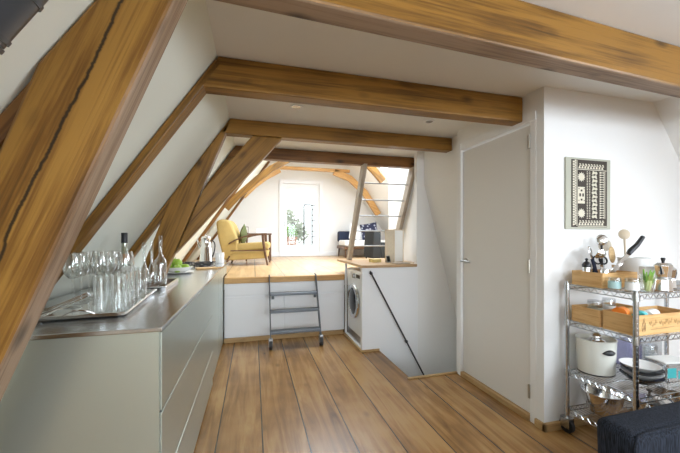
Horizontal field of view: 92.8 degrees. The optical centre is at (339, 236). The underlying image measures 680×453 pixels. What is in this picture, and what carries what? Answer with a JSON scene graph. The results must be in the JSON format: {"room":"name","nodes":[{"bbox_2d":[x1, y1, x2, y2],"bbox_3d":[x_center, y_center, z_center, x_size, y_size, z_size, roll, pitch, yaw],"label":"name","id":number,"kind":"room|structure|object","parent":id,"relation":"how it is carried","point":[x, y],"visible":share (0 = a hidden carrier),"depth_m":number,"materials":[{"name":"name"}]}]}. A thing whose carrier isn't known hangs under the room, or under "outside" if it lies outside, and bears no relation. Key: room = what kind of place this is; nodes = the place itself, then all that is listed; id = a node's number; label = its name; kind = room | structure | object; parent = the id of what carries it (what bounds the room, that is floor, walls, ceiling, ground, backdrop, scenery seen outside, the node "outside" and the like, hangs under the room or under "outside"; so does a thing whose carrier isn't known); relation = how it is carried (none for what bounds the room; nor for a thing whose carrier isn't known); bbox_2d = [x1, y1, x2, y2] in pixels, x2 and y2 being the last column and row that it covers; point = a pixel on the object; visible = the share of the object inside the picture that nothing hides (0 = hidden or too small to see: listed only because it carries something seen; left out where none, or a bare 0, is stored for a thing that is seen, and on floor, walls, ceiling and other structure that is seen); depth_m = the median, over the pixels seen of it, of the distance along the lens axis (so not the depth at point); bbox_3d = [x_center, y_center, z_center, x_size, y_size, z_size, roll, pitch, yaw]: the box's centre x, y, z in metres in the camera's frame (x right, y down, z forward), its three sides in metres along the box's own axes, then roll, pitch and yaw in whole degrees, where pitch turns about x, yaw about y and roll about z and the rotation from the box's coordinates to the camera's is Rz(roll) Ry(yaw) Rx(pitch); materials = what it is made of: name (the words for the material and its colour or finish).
{"room":"studio apartment","nodes":[
{"label":"studio apartment","id":0,"kind":"room"},
{"bbox_2d":[0,0,267,300],"bbox_3d":[-1.357,-0.270,2.173,2.146,3.040,11.300,0,0,-15],"label":"wall","id":1,"kind":"structure","parent":0,"point":[190,50],"depth_m":1.66,"materials":[{"name":"white paint"}]},
{"bbox_2d":[0,82,29,148],"bbox_3d":[-1.284,0.325,0.769,1.308,1.850,0.090,0,0,-15],"label":"rafter","id":2,"kind":"object","parent":1,"relation":"attached to","point":[7,116],"visible":0.2,"depth_m":0.84,"materials":[{"name":"brown wood"}]},
{"bbox_2d":[0,0,47,54],"bbox_3d":[-0.720,-0.205,0.480,0.922,1.292,0.157,0,0,-15],"label":"pipe","id":3,"kind":"object","parent":1,"relation":"attached to","point":[15,15],"visible":1,"depth_m":0.54,"materials":[{"name":"grey"}]},
{"bbox_2d":[56,60,220,282],"bbox_3d":[-1.384,0.150,1.592,1.541,2.200,0.100,0,0,-15],"label":"rafter","id":4,"kind":"object","parent":1,"relation":"attached to","point":[113,198],"visible":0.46,"depth_m":1.66,"materials":[{"name":"brown wood"}]},
{"bbox_2d":[105,123,226,282],"bbox_3d":[-1.461,-0.100,2.549,1.206,1.700,0.080,0,0,-15],"label":"rafter","id":5,"kind":"object","parent":1,"relation":"attached to","point":[156,221],"visible":0.31,"depth_m":2.51,"materials":[{"name":"brown wood"}]},
{"bbox_2d":[182,179,245,261],"bbox_3d":[-1.861,-0.613,5.392,1.542,2.195,0.080,0,0,-15],"label":"rafter","id":6,"kind":"object","parent":1,"relation":"attached to","point":[221,209],"visible":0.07,"depth_m":5.29,"materials":[{"name":"brown wood"}]},
{"bbox_2d":[225,161,289,210],"bbox_3d":[-1.388,-0.925,5.514,1.122,0.974,0.070,0,0,-15],"label":"knee brace","id":7,"kind":"object","parent":6,"relation":"attached to","point":[278,164],"visible":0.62,"depth_m":5.46,"materials":[{"name":"brown wood"}]},
{"bbox_3d":[-0.188,-1.430,5.850,1.940,0.120,0.100,0,0,-15],"label":"beam","id":8,"kind":"structure","parent":7,"relation":"attached to","visible":0},
{"bbox_2d":[367,167,385,182],"bbox_3d":[0.648,-1.221,6.058,0.426,0.427,0.070,0,0,-15],"label":"knee brace","id":9,"kind":"object","parent":8,"relation":"attached to","point":[374,171],"visible":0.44,"depth_m":6.04,"materials":[{"name":"brown wood"}]},
{"bbox_2d":[204,148,233,187],"bbox_3d":[-1.506,-0.325,3.386,0.940,1.250,0.080,0,0,-15],"label":"rafter","id":10,"kind":"object","parent":1,"relation":"attached to","point":[227,159],"visible":0.11,"depth_m":3.41,"materials":[{"name":"brown wood"}]},
{"bbox_2d":[196,161,269,259],"bbox_3d":[-2.325,-0.613,7.131,1.542,2.195,0.080,0,0,-15],"label":"rafter","id":11,"kind":"object","parent":1,"relation":"attached to","point":[268,162],"visible":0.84,"depth_m":7.10,"materials":[{"name":"brown wood"}]},
{"bbox_2d":[244,169,280,197],"bbox_3d":[-1.766,-1.220,7.276,0.868,0.719,0.070,0,0,-15],"label":"knee brace","id":12,"kind":"object","parent":11,"relation":"attached to","point":[277,171],"visible":0.52,"depth_m":7.26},
{"bbox_2d":[279,166,349,172],"bbox_3d":[-0.681,-1.585,7.581,1.880,0.070,0.100,0,0,-15],"label":"beam","id":13,"kind":"structure","parent":12,"relation":"attached to","point":[282,167],"depth_m":7.54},
{"bbox_2d":[192,255,367,277],"bbox_3d":[-0.312,0.510,6.220,5.044,0.050,4.020,0,0,-15],"label":"floor","id":14,"kind":"structure","parent":0,"point":[291,265],"depth_m":5.32,"materials":[{"name":"wood"}]},
{"bbox_2d":[216,219,270,264],"bbox_3d":[-1.706,0.094,5.812,0.877,0.792,0.718,0,0,-9],"label":"armchair","id":15,"kind":"object","parent":14,"relation":"on","point":[229,237],"visible":0.96,"depth_m":5.50,"materials":[{"name":"yellow fabric"}]},
{"bbox_2d":[237,242,270,249],"bbox_3d":[-1.558,0.160,5.835,0.578,0.148,0.570,0,0,-9],"label":"seat cushion","id":16,"kind":"object","parent":15,"relation":"on","point":[253,245],"depth_m":5.56,"materials":[{"name":"yellow fabric"}]},
{"bbox_2d":[224,274,343,283],"bbox_3d":[-0.660,0.520,4.021,1.473,0.070,0.050,0,0,-15],"label":"platform edge","id":17,"kind":"structure","parent":14,"relation":"attached to","point":[235,280],"depth_m":3.98,"materials":[{"name":"wood"}]},
{"bbox_2d":[337,231,384,257],"bbox_3d":[0.543,0.171,7.955,1.100,0.631,0.730,0,0,-15],"label":"sofa","id":18,"kind":"object","parent":14,"relation":"on","point":[343,238],"visible":0.48,"depth_m":7.76,"materials":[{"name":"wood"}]},
{"bbox_2d":[337,231,355,241],"bbox_3d":[0.470,-0.010,8.231,1.080,0.270,0.160,0,0,-15],"label":"cushion","id":19,"kind":"object","parent":18,"relation":"on","point":[341,235],"depth_m":8.05,"materials":[{"name":"blue fabric"}]},
{"bbox_2d":[339,240,384,245],"bbox_3d":[0.561,0.145,7.888,1.080,0.140,0.590,0,0,-15],"label":"seat cushion","id":20,"kind":"object","parent":18,"relation":"on","point":[341,242],"depth_m":7.56,"materials":[{"name":"white fabric"}]},
{"bbox_2d":[360,222,376,239],"bbox_3d":[0.720,-0.145,7.915,0.483,0.458,0.160,0,0,0],"label":"cushion","id":21,"kind":"object","parent":18,"relation":"on","point":[371,226],"visible":0.52,"depth_m":7.88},
{"bbox_2d":[364,232,384,257],"bbox_3d":[0.783,0.181,6.886,0.409,0.609,0.560,0,0,-15],"label":"chair","id":22,"kind":"object","parent":14,"relation":"on","point":[371,238],"visible":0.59,"depth_m":6.62,"materials":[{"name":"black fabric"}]},
{"bbox_2d":[224,280,343,337],"bbox_3d":[-0.660,0.877,4.023,1.473,0.645,0.046,0,0,-15],"label":"platform","id":23,"kind":"object","parent":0,"point":[246,305],"visible":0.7,"depth_m":3.98,"materials":[{"name":"white paint"}]},
{"bbox_2d":[224,329,342,342],"bbox_3d":[-0.667,1.225,4.014,1.455,0.050,0.060,0,0,-15],"label":"baseboard","id":24,"kind":"structure","parent":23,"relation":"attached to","point":[329,332],"depth_m":3.98,"materials":[{"name":"brown wood"}]},
{"bbox_2d":[211,166,384,284],"bbox_3d":[-0.852,-0.250,8.239,6.016,3.000,0.160,0,0,-15],"label":"wall","id":25,"kind":"structure","parent":0,"point":[259,209],"depth_m":8.18,"materials":[{"name":"white paint"}]},
{"bbox_2d":[212,251,363,257],"bbox_3d":[-0.828,0.430,8.150,4.792,0.100,0.025,0,0,-15],"label":"baseboard","id":26,"kind":"structure","parent":25,"relation":"attached to","point":[273,254],"depth_m":8.31,"materials":[{"name":"white paint"}]},
{"bbox_2d":[283,183,318,251],"bbox_3d":[-0.980,-0.475,8.154,0.920,1.710,0.140,0,0,-15],"label":"window","id":27,"kind":"structure","parent":25,"relation":"in","point":[286,248],"depth_m":8.15,"materials":[{"name":"white paint"}]},
{"bbox_2d":[279,179,322,256],"bbox_3d":[-0.968,-0.470,8.110,1.100,1.900,0.030,0,0,-15],"label":"trim","id":28,"kind":"structure","parent":25,"relation":"attached to","point":[281,181],"depth_m":8.09,"materials":[{"name":"white paint"}]},
{"bbox_2d":[268,161,349,168],"bbox_3d":[-0.279,-1.770,6.095,2.063,0.080,4.480,0,0,-15],"label":"ceiling","id":29,"kind":"structure","parent":0,"point":[294,164],"depth_m":7.83,"materials":[{"name":"white paint"}]},
{"bbox_2d":[194,285,597,452],"bbox_3d":[0.634,1.280,2.757,6.150,0.060,11.400,0,0,-15],"label":"floor","id":30,"kind":"structure","parent":0,"point":[299,395],"depth_m":2.36,"materials":[{"name":"brown wood"}]},
{"bbox_2d":[0,0,187,400],"bbox_3d":[-0.867,0.139,0.860,1.023,2.223,0.090,0,0,-15],"label":"leaning post","id":31,"kind":"object","parent":30,"relation":"on","point":[79,104],"visible":1,"depth_m":0.86,"materials":[{"name":"brown wood"}]},
{"bbox_2d":[0,279,212,452],"bbox_3d":[-1.189,0.799,1.874,0.670,0.902,1.595,0,0,-15],"label":"base cabinet","id":32,"kind":"object","parent":30,"relation":"on","point":[148,392],"visible":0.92,"depth_m":1.15,"materials":[{"name":"grey"}]},
{"bbox_2d":[29,276,213,339],"bbox_3d":[-1.200,0.338,1.869,0.706,0.016,1.607,0,0,-15],"label":"countertop","id":33,"kind":"structure","parent":32,"relation":"on","point":[153,314],"depth_m":1.34,"materials":[{"name":"silver metal"}]},
{"bbox_2d":[38,287,156,320],"bbox_3d":[-1.136,0.306,1.559,0.343,0.046,0.622,0,0,-20],"label":"serving tray","id":34,"kind":"object","parent":33,"relation":"on","point":[56,312],"visible":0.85,"depth_m":1.45,"materials":[{"name":"silver metal"}]},
{"bbox_2d":[62,255,83,308],"bbox_3d":[-1.218,0.197,1.476,0.079,0.245,0.079,0,0,17],"label":"wine glass","id":35,"kind":"object","parent":34,"relation":"on","point":[71,306],"visible":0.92,"depth_m":1.48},
{"bbox_2d":[62,255,83,278],"bbox_3d":[-1.218,0.133,1.476,0.079,0.117,0.079,0,0,-15],"label":"bowl","id":36,"kind":"object","parent":35,"relation":"on","point":[82,255],"depth_m":1.49,"materials":[{"name":"clear glass"}]},
{"bbox_2d":[70,252,90,304],"bbox_3d":[-1.253,0.197,1.565,0.079,0.245,0.079,0,0,18],"label":"wine glass","id":37,"kind":"object","parent":34,"relation":"on","point":[79,302],"visible":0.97,"depth_m":1.56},
{"bbox_2d":[70,252,90,276],"bbox_3d":[-1.253,0.133,1.565,0.079,0.117,0.079,0,0,18],"label":"bowl","id":38,"kind":"object","parent":37,"relation":"on","point":[85,252],"depth_m":1.57,"materials":[{"name":"clear glass"}]},
{"bbox_2d":[88,251,105,296],"bbox_3d":[-1.310,0.197,1.743,0.079,0.245,0.079,0,0,-7],"label":"wine glass","id":39,"kind":"object","parent":34,"relation":"on","point":[89,251],"visible":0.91,"depth_m":1.74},
{"bbox_2d":[88,251,105,272],"bbox_3d":[-1.310,0.133,1.743,0.079,0.117,0.079,0,0,-7],"label":"bowl","id":40,"kind":"object","parent":39,"relation":"on","point":[89,251],"depth_m":1.74,"materials":[{"name":"clear glass"}]},
{"bbox_2d":[91,252,110,303],"bbox_3d":[-1.162,0.197,1.571,0.079,0.245,0.079,0,0,26],"label":"wine glass","id":41,"kind":"object","parent":34,"relation":"on","point":[98,302],"visible":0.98,"depth_m":1.57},
{"bbox_2d":[91,252,110,276],"bbox_3d":[-1.162,0.133,1.571,0.079,0.117,0.079,0,0,26],"label":"bowl","id":42,"kind":"object","parent":41,"relation":"on","point":[108,252],"depth_m":1.57,"materials":[{"name":"clear glass"}]},
{"bbox_2d":[117,233,131,283],"bbox_3d":[-1.271,0.152,1.907,0.073,0.355,0.073,0,0,-15],"label":"liquor bottle","id":43,"kind":"object","parent":33,"relation":"on","point":[124,236],"visible":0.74,"depth_m":1.89,"materials":[{"name":"clear glass"}]},
{"bbox_2d":[127,278,177,290],"bbox_3d":[-1.233,0.317,2.155,0.214,0.026,0.414,0,0,-17],"label":"tray","id":44,"kind":"object","parent":33,"relation":"on","point":[170,282],"visible":0.74,"depth_m":2.17,"materials":[{"name":"silver metal"}]},
{"bbox_2d":[138,119,230,278],"bbox_3d":[-1.230,-0.323,2.606,0.685,1.297,0.090,0,0,-15],"label":"leaning post","id":45,"kind":"object","parent":33,"relation":"on","point":[181,206],"visible":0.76,"depth_m":2.55,"materials":[{"name":"brown wood"}]},
{"bbox_2d":[175,136,281,253],"bbox_3d":[-0.908,-0.358,2.697,0.834,0.979,0.080,0,0,-15],"label":"diagonal brace","id":46,"kind":"object","parent":45,"relation":"attached to","point":[256,149],"visible":1,"depth_m":2.66,"materials":[{"name":"brown wood"}]},
{"bbox_2d":[212,264,226,375],"bbox_3d":[-1.609,0.799,3.418,0.658,0.902,1.565,0,0,-15],"label":"base cabinet","id":47,"kind":"object","parent":30,"relation":"on","point":[218,280],"visible":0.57,"depth_m":3.27,"materials":[{"name":"grey laminate"}]},
{"bbox_2d":[132,262,227,277],"bbox_3d":[-1.616,0.338,3.413,0.700,0.016,1.579,0,0,-15],"label":"countertop","id":48,"kind":"structure","parent":47,"relation":"on","point":[207,272],"depth_m":2.92,"materials":[{"name":"silver metal"}]},
{"bbox_2d":[182,261,217,267],"bbox_3d":[-1.658,0.311,3.646,0.480,0.037,0.520,0,0,-15],"label":"gas hob","id":49,"kind":"object","parent":48,"relation":"in","point":[200,263],"visible":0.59,"depth_m":3.61,"materials":[{"name":"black metal"}]},
{"bbox_2d":[197,234,215,262],"bbox_3d":[-1.682,0.146,4.064,0.168,0.368,0.168,0,0,28],"label":"coffee pot","id":50,"kind":"object","parent":48,"relation":"on","point":[205,247],"visible":0.9,"depth_m":4.01,"materials":[{"name":"silver metal"}]},
{"bbox_2d":[215,252,223,262],"bbox_3d":[-1.551,0.265,4.153,0.110,0.130,0.128,0,0,21],"label":"mug","id":51,"kind":"object","parent":48,"relation":"on","point":[219,256],"visible":0.98,"depth_m":4.11,"materials":[{"name":"white ceramic"}]},
{"bbox_2d":[269,273,323,349],"bbox_3d":[-0.541,0.854,3.844,0.614,0.791,0.476,0,0,-15],"label":"steps","id":52,"kind":"structure","parent":30,"relation":"on","point":[307,309],"depth_m":3.77,"materials":[{"name":"grey metal"}]},
{"bbox_2d":[347,267,360,344],"bbox_3d":[0.423,0.805,3.933,0.620,0.830,0.590,0,0,-15],"label":"washing machine","id":53,"kind":"object","parent":30,"relation":"on","point":[353,273],"visible":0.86,"depth_m":3.80,"materials":[{"name":"white"}]},
{"bbox_2d":[559,280,679,432],"bbox_3d":[1.939,0.765,2.001,0.946,0.966,0.477,0,0,-15],"label":"wire rack","id":54,"kind":"object","parent":30,"relation":"on","point":[567,424],"visible":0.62,"depth_m":1.89,"materials":[{"name":"silver metal"}]},
{"bbox_2d":[564,401,627,427],"bbox_3d":[1.939,1.101,2.001,0.935,0.040,0.420,0,0,-15],"label":"shelf","id":55,"kind":"object","parent":54,"relation":"attached to","point":[567,409],"depth_m":2.05,"materials":[{"name":"silver metal"}]},
{"bbox_2d":[575,333,617,377],"bbox_3d":[1.606,0.725,2.021,0.224,0.249,0.212,0,0,-4],"label":"cooking pot","id":56,"kind":"object","parent":54,"relation":"on","point":[596,353],"visible":0.95,"depth_m":1.96,"materials":[{"name":"white metal"}]},
{"bbox_2d":[572,302,632,326],"bbox_3d":[1.663,0.480,2.020,0.343,0.098,0.173,0,0,-15],"label":"wooden crate","id":57,"kind":"object","parent":54,"relation":"on","point":[581,313],"visible":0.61,"depth_m":1.99,"materials":[{"name":"brown wood"}]},
{"bbox_2d":[579,382,626,416],"bbox_3d":[1.623,1.016,2.002,0.228,0.135,0.228,0,0,-15],"label":"steel bowl","id":58,"kind":"object","parent":54,"relation":"on","point":[600,402],"visible":0.88,"depth_m":1.97,"materials":[{"name":"silver metal"}]},
{"bbox_2d":[572,269,636,288],"bbox_3d":[1.634,0.255,2.004,0.278,0.088,0.188,0,0,-15],"label":"wooden crate","id":59,"kind":"object","parent":54,"relation":"on","point":[579,277],"visible":0.77,"depth_m":1.93,"materials":[{"name":"brown wood"}]},
{"bbox_2d":[587,246,597,272],"bbox_3d":[1.622,0.176,2.075,0.055,0.233,0.068,0,0,-13],"label":"whisk","id":60,"kind":"object","parent":59,"relation":"in","point":[589,249],"visible":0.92,"depth_m":2.07,"materials":[{"name":"metal"}]},
{"bbox_2d":[595,234,607,269],"bbox_3d":[1.695,0.138,2.105,0.065,0.308,0.059,0,0,-24],"label":"ladle","id":61,"kind":"object","parent":59,"relation":"in","point":[601,240],"visible":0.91,"depth_m":2.10,"materials":[{"name":"silver metal"}]},
{"bbox_2d":[608,246,615,267],"bbox_3d":[1.705,0.175,2.017,0.083,0.233,0.033,0,0,-31],"label":"wooden spatula","id":62,"kind":"object","parent":59,"relation":"in","point":[611,252],"visible":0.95,"depth_m":2.01,"materials":[{"name":"brown wood"}]},
{"bbox_2d":[610,236,644,272],"bbox_3d":[1.745,0.113,1.971,0.289,0.245,0.032,0,0,-13],"label":"kitchen knife","id":63,"kind":"object","parent":59,"relation":"in","point":[639,241],"visible":0.95,"depth_m":1.97,"materials":[{"name":"silver metal"}]},
{"bbox_2d":[608,279,621,289],"bbox_3d":[1.562,0.264,1.841,0.060,0.070,0.060,0,0,-15],"label":"storage jar","id":64,"kind":"object","parent":54,"relation":"on","point":[612,285],"visible":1,"depth_m":1.82,"materials":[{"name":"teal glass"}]},
{"bbox_2d":[564,359,679,406],"bbox_3d":[1.939,0.866,2.001,0.935,0.040,0.420,0,0,-15],"label":"shelf","id":65,"kind":"object","parent":54,"relation":"attached to","point":[636,401],"depth_m":1.86,"materials":[{"name":"silver metal"}]},
{"bbox_2d":[564,319,679,345],"bbox_3d":[1.939,0.546,2.001,0.935,0.040,0.420,0,0,-15],"label":"shelf","id":66,"kind":"object","parent":54,"relation":"attached to","point":[636,340],"depth_m":1.77,"materials":[{"name":"silver metal"}]},
{"bbox_2d":[564,280,679,301],"bbox_3d":[1.939,0.316,2.001,0.935,0.040,0.420,0,0,-15],"label":"shelf","id":67,"kind":"object","parent":54,"relation":"attached to","point":[636,297],"depth_m":1.79,"materials":[{"name":"silver metal"}]},
{"bbox_2d":[625,279,639,291],"bbox_3d":[1.609,0.263,1.781,0.064,0.072,0.064,0,0,-15],"label":"storage jar","id":68,"kind":"object","parent":54,"relation":"on","point":[629,286],"visible":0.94,"depth_m":1.76,"materials":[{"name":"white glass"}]},
{"bbox_2d":[617,257,650,281],"bbox_3d":[1.847,0.214,2.036,0.164,0.170,0.164,0,0,-15],"label":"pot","id":69,"kind":"object","parent":54,"relation":"on","point":[632,264],"visible":0.34,"depth_m":1.98,"materials":[{"name":"ceramic"}]},
{"bbox_2d":[618,229,629,254],"bbox_3d":[1.843,0.117,2.106,0.124,0.337,0.060,0,0,-42],"label":"wooden spoon","id":70,"kind":"object","parent":69,"relation":"in","point":[624,234],"visible":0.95,"depth_m":2.12,"materials":[{"name":"beige wood"}]},
{"bbox_2d":[603,305,679,335],"bbox_3d":[1.759,0.475,1.854,0.443,0.108,0.166,0,0,-15],"label":"wooden crate","id":71,"kind":"object","parent":54,"relation":"on","point":[668,320],"visible":0.91,"depth_m":1.78,"materials":[{"name":"brown wood"}]},
{"bbox_2d":[612,306,629,314],"bbox_3d":[1.596,0.431,1.837,0.074,0.072,0.072,0,0,-35],"label":"bowl","id":72,"kind":"object","parent":71,"relation":"in","point":[620,309],"visible":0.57,"depth_m":1.81,"materials":[{"name":"orange"}]},
{"bbox_2d":[619,368,665,384],"bbox_3d":[1.765,0.827,1.895,0.200,0.045,0.200,0,0,-15],"label":"bowl","id":73,"kind":"object","parent":54,"relation":"on","point":[642,382],"visible":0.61,"depth_m":1.84,"materials":[{"name":"black ceramic"}]},
{"bbox_2d":[619,365,664,380],"bbox_3d":[1.765,0.804,1.895,0.196,0.042,0.196,0,0,-15],"label":"bowl","id":74,"kind":"object","parent":73,"relation":"on","point":[620,366],"visible":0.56,"depth_m":1.84,"materials":[{"name":"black ceramic"}]},
{"bbox_2d":[620,362,664,376],"bbox_3d":[1.769,0.783,1.896,0.196,0.040,0.196,0,0,-15],"label":"bowl","id":75,"kind":"object","parent":74,"relation":"on","point":[660,372],"visible":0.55,"depth_m":1.85,"materials":[{"name":"black ceramic"}]},
{"bbox_2d":[619,358,661,372],"bbox_3d":[1.758,0.762,1.898,0.188,0.038,0.188,0,0,-15],"label":"bowl","id":76,"kind":"object","parent":75,"relation":"on","point":[645,366],"visible":0.82,"depth_m":1.91,"materials":[{"name":"white ceramic"}]},
{"bbox_2d":[639,266,654,288],"bbox_3d":[1.773,0.235,1.866,0.060,0.128,0.046,0,0,5],"label":"milk carton","id":77,"kind":"object","parent":54,"relation":"on","point":[647,269],"visible":0.52,"depth_m":1.86,"materials":[{"name":"white paper"}]},
{"bbox_2d":[638,274,656,292],"bbox_3d":[1.668,0.252,1.756,0.074,0.095,0.074,0,0,-15],"label":"drinking glass","id":78,"kind":"object","parent":54,"relation":"on","point":[638,274],"visible":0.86,"depth_m":1.74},
{"bbox_2d":[643,269,656,290],"bbox_3d":[1.676,0.234,1.756,0.078,0.120,0.037,0,0,-15],"label":"spring onions","id":79,"kind":"object","parent":78,"relation":"in","point":[648,280],"visible":1,"depth_m":1.74,"materials":[{"name":"green food"}]},
{"bbox_2d":[626,388,672,410],"bbox_3d":[1.826,1.006,1.921,0.385,0.155,0.218,0,0,-41],"label":"saucepan","id":80,"kind":"object","parent":54,"relation":"on","point":[629,406],"visible":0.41,"depth_m":1.95,"materials":[{"name":"silver metal"}]},
{"bbox_2d":[645,355,679,378],"bbox_3d":[1.978,0.791,1.952,0.178,0.115,0.118,0,0,-6],"label":"storage container","id":81,"kind":"object","parent":54,"relation":"on","point":[665,359],"visible":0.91,"depth_m":1.92,"materials":[{"name":"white plastic"}]},
{"bbox_2d":[653,258,672,291],"bbox_3d":[1.801,0.206,1.793,0.136,0.185,0.076,0,0,-10],"label":"moka pot","id":82,"kind":"object","parent":54,"relation":"on","point":[663,270],"visible":0.9,"depth_m":1.76,"materials":[{"name":"silver metal"}]},
{"bbox_2d":[647,372,679,401],"bbox_3d":[2.178,0.992,2.145,0.375,0.185,0.208,0,0,-44],"label":"saucepan","id":83,"kind":"object","parent":54,"relation":"on","point":[668,379],"visible":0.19,"depth_m":2.04,"materials":[{"name":"silver metal"}]},
{"bbox_2d":[597,401,679,452],"bbox_3d":[1.754,0.955,0.927,1.369,0.591,1.005,0,0,-15],"label":"sofa","id":84,"kind":"object","parent":30,"relation":"on","point":[655,429],"visible":1,"depth_m":1.16,"materials":[{"name":"fabric"}]},
{"bbox_2d":[361,152,456,376],"bbox_3d":[1.634,0.560,4.445,3.173,4.580,1.075,0,0,-15],"label":"wall","id":85,"kind":"structure","parent":0,"point":[437,321],"depth_m":3.71,"materials":[{"name":"white paint"}]},
{"bbox_2d":[345,263,360,348],"bbox_3d":[0.161,0.795,3.870,0.030,0.910,0.665,0,0,-15],"label":"trim","id":86,"kind":"structure","parent":85,"relation":"attached to","point":[346,332],"depth_m":4.16,"materials":[{"name":"white paint"}]},
{"bbox_2d":[343,332,379,351],"bbox_3d":[0.239,1.239,3.863,0.222,0.022,0.700,0,0,-15],"label":"baseboard","id":87,"kind":"structure","parent":85,"relation":"attached to","point":[344,333],"depth_m":3.60,"materials":[{"name":"brown wood"}]},
{"bbox_2d":[369,271,423,374],"bbox_3d":[0.643,0.980,3.596,0.675,1.228,0.050,0,0,-15],"label":"handrail","id":88,"kind":"object","parent":85,"relation":"attached to","point":[370,273],"visible":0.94,"depth_m":3.58,"materials":[{"name":"black metal"}]},
{"bbox_2d":[424,136,456,318],"bbox_3d":[1.353,0.938,3.436,0.610,3.825,0.740,0,0,-15],"label":"wall","id":89,"kind":"structure","parent":0,"point":[440,169],"depth_m":3.51,"materials":[{"name":"white paint"}]},
{"bbox_2d":[337,258,416,267],"bbox_3d":[0.477,0.323,4.126,0.783,0.030,1.075,0,0,-15],"label":"countertop","id":90,"kind":"structure","parent":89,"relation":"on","point":[364,262],"depth_m":3.76,"materials":[{"name":"brown wood"}]},
{"bbox_2d":[346,163,413,259],"bbox_3d":[0.507,-0.269,4.162,0.674,1.154,0.738,0,0,-15],"label":"ladder","id":91,"kind":"object","parent":90,"relation":"on","point":[410,178],"visible":0.77,"depth_m":4.08,"materials":[{"name":"brown wood"}]},
{"bbox_2d":[385,229,403,261],"bbox_3d":[0.672,0.108,4.010,0.160,0.400,0.160,0,0,-35],"label":"paper lantern","id":92,"kind":"object","parent":90,"relation":"on","point":[394,238],"visible":0.84,"depth_m":3.95,"materials":[{"name":"white"}]},
{"bbox_2d":[407,371,457,379],"bbox_3d":[0.839,1.244,2.910,0.505,0.012,0.030,0,0,-15],"label":"trim","id":93,"kind":"structure","parent":89,"relation":"attached to","point":[453,372],"depth_m":2.90,"materials":[{"name":"brown wood"}]},
{"bbox_2d":[206,0,679,157],"bbox_3d":[1.194,-1.015,0.588,3.090,0.080,6.920,0,0,-15],"label":"ceiling","id":94,"kind":"structure","parent":0,"point":[239,32],"depth_m":1.79,"materials":[{"name":"white paint"}]},
{"bbox_2d":[228,146,413,168],"bbox_3d":[-0.142,-0.911,3.740,2.182,0.123,0.100,0,0,-15],"label":"ceiling beam","id":95,"kind":"structure","parent":94,"relation":"attached to","point":[282,155],"depth_m":3.72,"materials":[{"name":"brown wood"}]},
{"bbox_2d":[222,119,451,152],"bbox_3d":[0.053,-0.911,2.954,2.152,0.123,0.100,0,0,-15],"label":"ceiling beam","id":96,"kind":"structure","parent":94,"relation":"attached to","point":[236,127],"depth_m":2.89,"materials":[{"name":"brown wood"}]},
{"bbox_2d":[200,57,522,125],"bbox_3d":[0.243,-0.886,2.026,2.108,0.173,0.100,0,0,-15],"label":"ceiling beam","id":97,"kind":"structure","parent":94,"relation":"attached to","point":[233,77],"depth_m":1.94,"materials":[{"name":"brown wood"}]},
{"bbox_2d":[215,0,679,97],"bbox_3d":[1.068,-0.869,1.482,3.178,0.208,0.100,0,0,-18],"label":"ceiling beam","id":98,"kind":"structure","parent":94,"relation":"attached to","point":[520,32],"depth_m":1.32,"materials":[{"name":"brown wood"}]},
{"bbox_2d":[457,91,535,370],"bbox_3d":[1.227,0.138,2.574,0.070,2.225,0.860,0,0,-15],"label":"wall","id":99,"kind":"structure","parent":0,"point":[475,129],"depth_m":2.71,"materials":[{"name":"white paint"}]},
{"bbox_2d":[460,125,529,412],"bbox_3d":[1.194,0.220,2.554,0.105,1.971,0.741,0,0,-15],"label":"door","id":100,"kind":"structure","parent":99,"relation":"attached to","point":[496,172],"depth_m":2.48,"materials":[{"name":"white paint"}]},
{"bbox_2d":[346,96,679,233],"bbox_3d":[2.613,-0.270,3.235,2.146,3.040,11.300,0,0,-15],"label":"wall","id":101,"kind":"structure","parent":0,"point":[668,109],"depth_m":6.73,"materials":[{"name":"white paint"}]},
{"bbox_2d":[333,169,380,214],"bbox_3d":[0.417,-1.065,7.860,1.213,1.108,0.070,0,0,-15],"label":"knee brace","id":102,"kind":"object","parent":101,"relation":"attached to","point":[339,174],"visible":0.77,"depth_m":7.83,"materials":[{"name":"wood"}]},
{"bbox_2d":[536,86,679,422],"bbox_3d":[2.521,0.138,2.434,2.498,2.225,0.079,0,0,-15],"label":"wall","id":103,"kind":"structure","parent":0,"point":[631,134],"depth_m":2.18,"materials":[{"name":"white paint"}]},
{"bbox_2d":[457,111,535,422],"bbox_3d":[1.200,0.205,2.565,0.046,2.090,0.855,0,0,-15],"label":"door frame","id":104,"kind":"structure","parent":103,"relation":"attached to","point":[531,117],"depth_m":2.26,"materials":[{"name":"white paint"}]},
{"bbox_2d":[534,408,628,432],"bbox_3d":[2.503,1.225,2.426,2.496,0.050,0.085,0,0,-15],"label":"baseboard","id":105,"kind":"structure","parent":103,"relation":"attached to","point":[554,425],"depth_m":2.13,"materials":[{"name":"brown wood"}]},
{"label":"outside","id":106,"kind":"structure","parent":0,"visible":0},
{"bbox_3d":[-1.183,0.360,9.455,4.600,0.180,2.320,0,0,-15],"label":"floor","id":107,"kind":"structure","parent":106,"visible":0},
{"bbox_2d":[287,224,297,244],"bbox_3d":[-1.313,-0.043,8.703,0.371,0.627,0.379,0,0,-15],"label":"potted plant","id":108,"kind":"object","parent":107,"relation":"on","point":[291,240],"visible":0.84,"depth_m":8.61,"materials":[{"name":"green plant"}]},
{"bbox_2d":[287,209,309,243],"bbox_3d":[-1.525,-0.291,9.875,1.188,1.127,1.061,0,0,-15],"label":"shrub","id":109,"kind":"object","parent":107,"relation":"on","point":[290,221],"visible":0.43,"depth_m":9.71,"materials":[{"name":"green plant"}]},
{"bbox_2d":[303,204,314,244],"bbox_3d":[-0.879,-0.350,9.599,0.420,1.240,0.040,0,0,-15],"label":"trellis","id":110,"kind":"object","parent":107,"relation":"on","point":[304,205],"visible":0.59,"depth_m":9.60,"materials":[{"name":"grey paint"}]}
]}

